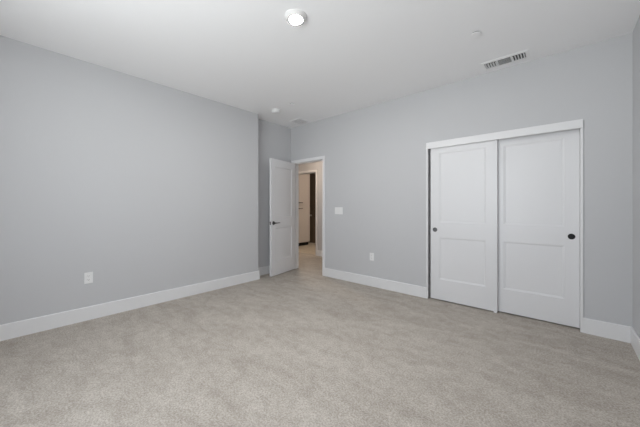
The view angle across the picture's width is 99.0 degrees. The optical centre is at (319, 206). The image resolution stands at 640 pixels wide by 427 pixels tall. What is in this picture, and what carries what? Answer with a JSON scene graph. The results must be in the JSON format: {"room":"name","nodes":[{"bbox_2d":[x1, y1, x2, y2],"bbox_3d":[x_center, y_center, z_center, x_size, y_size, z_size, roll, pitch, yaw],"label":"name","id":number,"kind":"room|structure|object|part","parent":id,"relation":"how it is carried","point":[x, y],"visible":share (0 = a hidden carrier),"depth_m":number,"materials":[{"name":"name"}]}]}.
{"room":"empty bedroom","nodes":[
{"label":"empty bedroom","id":0,"kind":"room"},
{"bbox_2d":[0,35,290,324],"bbox_3d":[-2.031,-0.170,3.638,0.306,2.743,4.498,0,0,41],"label":"wall","id":1,"kind":"structure","parent":0,"point":[143,186],"depth_m":3.10,"materials":[{"name":"grey paint"}]},
{"bbox_2d":[84,272,92,283],"bbox_3d":[-2.463,0.755,2.910,0.008,0.117,0.072,0,0,41],"label":"wall outlet","id":2,"kind":"object","parent":1,"relation":"attached to","point":[88,277],"visible":1,"depth_m":2.91,"materials":[{"name":"white plastic"}]},
{"bbox_2d":[0,265,269,340],"bbox_3d":[-1.940,1.130,3.643,0.206,0.143,4.369,0,0,41],"label":"baseboard","id":3,"kind":"structure","parent":1,"relation":"attached to","point":[47,322],"depth_m":3.07,"materials":[{"name":"white paint"}]},
{"bbox_2d":[299,161,321,250],"bbox_3d":[-0.034,-0.170,6.789,6.165,2.743,0.115,0,0,41],"label":"wall","id":4,"kind":"structure","parent":0,"point":[313,165],"depth_m":6.69,"materials":[{"name":"grey paint"}]},
{"bbox_2d":[299,170,317,255],"bbox_3d":[-0.356,0.139,7.074,0.895,2.125,0.145,0,0,41],"label":"trim","id":5,"kind":"structure","parent":4,"relation":"attached to","point":[309,171],"depth_m":6.74,"materials":[{"name":"white paint"}]},
{"bbox_2d":[317,250,321,256],"bbox_3d":[1.043,1.130,5.754,2.950,0.143,0.014,0,0,41],"label":"baseboard","id":6,"kind":"structure","parent":4,"relation":"attached to","point":[319,252],"depth_m":6.67,"materials":[{"name":"white paint"}]},
{"bbox_2d":[0,242,639,426],"bbox_3d":[-0.681,1.262,4.602,8.288,0.120,7.730,0,0,41],"label":"floor","id":7,"kind":"structure","parent":0,"point":[301,346],"depth_m":2.06,"materials":[{"name":"carpet"}]},
{"bbox_2d":[299,174,309,245],"bbox_3d":[-0.833,0.052,8.510,0.589,2.300,0.970,0,0,41],"label":"linen cabinet","id":8,"kind":"object","parent":7,"relation":"on","point":[304,180],"visible":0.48,"depth_m":8.53,"materials":[{"name":"white paint"}]},
{"bbox_3d":[-0.489,0.529,8.529,0.019,1.125,0.477,0,0,41],"label":"door","id":9,"kind":"part","parent":8,"relation":"part of","materials":[{"name":"white paint"}]},
{"bbox_3d":[-0.489,-0.568,8.529,0.019,1.040,0.477,0,0,41],"label":"door","id":10,"kind":"part","parent":8,"relation":"part of","materials":[{"name":"white paint"}]},
{"bbox_2d":[0,0,639,127],"bbox_3d":[-0.681,-1.601,4.602,8.288,0.120,7.730,0,0,41],"label":"ceiling","id":11,"kind":"structure","parent":0,"point":[346,56],"depth_m":2.53,"materials":[{"name":"paint"}]},
{"bbox_2d":[271,109,279,113],"bbox_3d":[-0.704,-1.517,4.349,0.136,0.048,0.136,0,0,41],"label":"smoke detector","id":12,"kind":"object","parent":11,"relation":"attached to","point":[274,111],"visible":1,"depth_m":4.31,"materials":[{"name":"white plastic"}]},
{"bbox_2d":[284,9,306,25],"bbox_3d":[-0.195,-1.527,2.215,0.184,0.028,0.184,0,0,41],"label":"recessed light","id":13,"kind":"object","parent":11,"relation":"in","point":[296,17],"visible":1,"depth_m":2.18,"materials":[{"name":"white"}]},
{"bbox_2d":[289,118,309,124],"bbox_3d":[-0.361,-1.538,4.926,0.280,0.007,0.280,0,0,41],"label":"ceiling vent","id":14,"kind":"object","parent":11,"relation":"in","point":[299,121],"visible":1,"depth_m":4.91,"materials":[{"name":"metal"}]},
{"bbox_2d":[471,31,480,37],"bbox_3d":[1.382,-1.534,2.425,0.084,0.015,0.084,0,0,41],"label":"sprinkler cover","id":15,"kind":"object","parent":11,"relation":"attached to","point":[476,33],"visible":1,"depth_m":2.42,"materials":[{"name":"grey plastic"}]},
{"bbox_2d":[481,49,529,70],"bbox_3d":[1.946,-1.534,2.880,0.410,0.015,0.196,0,0,41],"label":"ceiling vent","id":16,"kind":"object","parent":11,"relation":"in","point":[522,55],"visible":1,"depth_m":2.87,"materials":[{"name":"white metal"}]},
{"bbox_2d":[291,32,632,326],"bbox_3d":[-0.230,-0.170,5.125,8.073,2.743,0.115,0,0,41],"label":"wall","id":17,"kind":"structure","parent":0,"point":[375,155],"depth_m":3.20,"materials":[{"name":"grey paint"}]},
{"bbox_2d":[291,156,324,275],"bbox_3d":[-0.191,0.153,5.090,0.852,2.097,0.145,0,0,41],"label":"trim","id":18,"kind":"structure","parent":17,"relation":"attached to","point":[320,158],"depth_m":5.15,"materials":[{"name":"white paint"}]},
{"bbox_2d":[269,158,294,276],"bbox_3d":[-0.669,0.177,4.970,0.163,2.022,0.731,0,0,30],"label":"door","id":19,"kind":"structure","parent":18,"relation":"attached to","point":[282,173],"depth_m":4.92,"materials":[{"name":"white paint"}]},
{"bbox_2d":[335,207,342,213],"bbox_3d":[0.312,0.062,4.563,0.166,0.117,0.010,0,0,41],"label":"light switch","id":20,"kind":"object","parent":17,"relation":"attached to","point":[338,210],"visible":1,"depth_m":4.55,"materials":[{"name":"white plastic"}]},
{"bbox_2d":[370,253,373,260],"bbox_3d":[0.785,0.755,4.147,0.072,0.117,0.008,0,0,41],"label":"wall outlet","id":21,"kind":"object","parent":17,"relation":"attached to","point":[371,254],"visible":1,"depth_m":4.14,"materials":[{"name":"white plastic"}]},
{"bbox_2d":[325,268,425,297],"bbox_3d":[0.744,1.130,4.180,1.754,0.143,0.014,0,0,41],"label":"baseboard","id":22,"kind":"structure","parent":17,"relation":"attached to","point":[420,291],"depth_m":4.05,"materials":[{"name":"white paint"}]},
{"bbox_2d":[431,140,497,311],"bbox_3d":[1.738,0.189,3.350,0.741,1.997,0.040,0,0,41],"label":"door","id":23,"kind":"structure","parent":17,"relation":"in","point":[464,178],"depth_m":3.32,"materials":[{"name":"white paint"}]},
{"bbox_2d":[426,119,582,332],"bbox_3d":[1.996,0.180,3.148,1.489,2.043,0.133,0,0,41],"label":"trim","id":24,"kind":"structure","parent":17,"relation":"attached to","point":[574,124],"depth_m":3.03,"materials":[{"name":"white paint"}]},
{"bbox_2d":[498,128,579,327],"bbox_3d":[2.280,0.189,2.934,0.736,1.997,0.040,0,0,41],"label":"door","id":25,"kind":"structure","parent":17,"relation":"in","point":[539,174],"depth_m":2.88,"materials":[{"name":"white paint"}]},
{"bbox_3d":[2.500,0.294,2.717,0.057,0.057,0.006,0,0,41],"label":"finger pull","id":26,"kind":"part","parent":25,"relation":"part of","materials":[{"name":"black metal"}]},
{"bbox_2d":[633,16,639,337],"bbox_3d":[1.611,-0.170,1.024,0.115,2.743,5.398,0,0,41],"label":"wall","id":27,"kind":"structure","parent":0,"point":[636,32],"depth_m":2.29,"materials":[{"name":"grey paint"}]},
{"bbox_2d":[583,318,639,360],"bbox_3d":[1.195,1.130,0.877,0.315,0.143,4.369,0,0,41],"label":"baseboard","id":28,"kind":"structure","parent":27,"relation":"attached to","point":[623,333],"depth_m":2.48,"materials":[{"name":"white paint"}]},
{"bbox_3d":[0.305,-0.170,8.810,4.000,2.743,0.115,0,0,41],"label":"wall","id":29,"kind":"structure","parent":0,"visible":0},
{"bbox_2d":[309,173,315,242],"bbox_3d":[-0.354,-0.016,9.240,0.762,2.420,0.101,0,0,41],"label":"door","id":30,"kind":"structure","parent":29,"relation":"in","point":[312,205],"depth_m":9.15,"materials":[{"name":"brown wood"}]}
]}

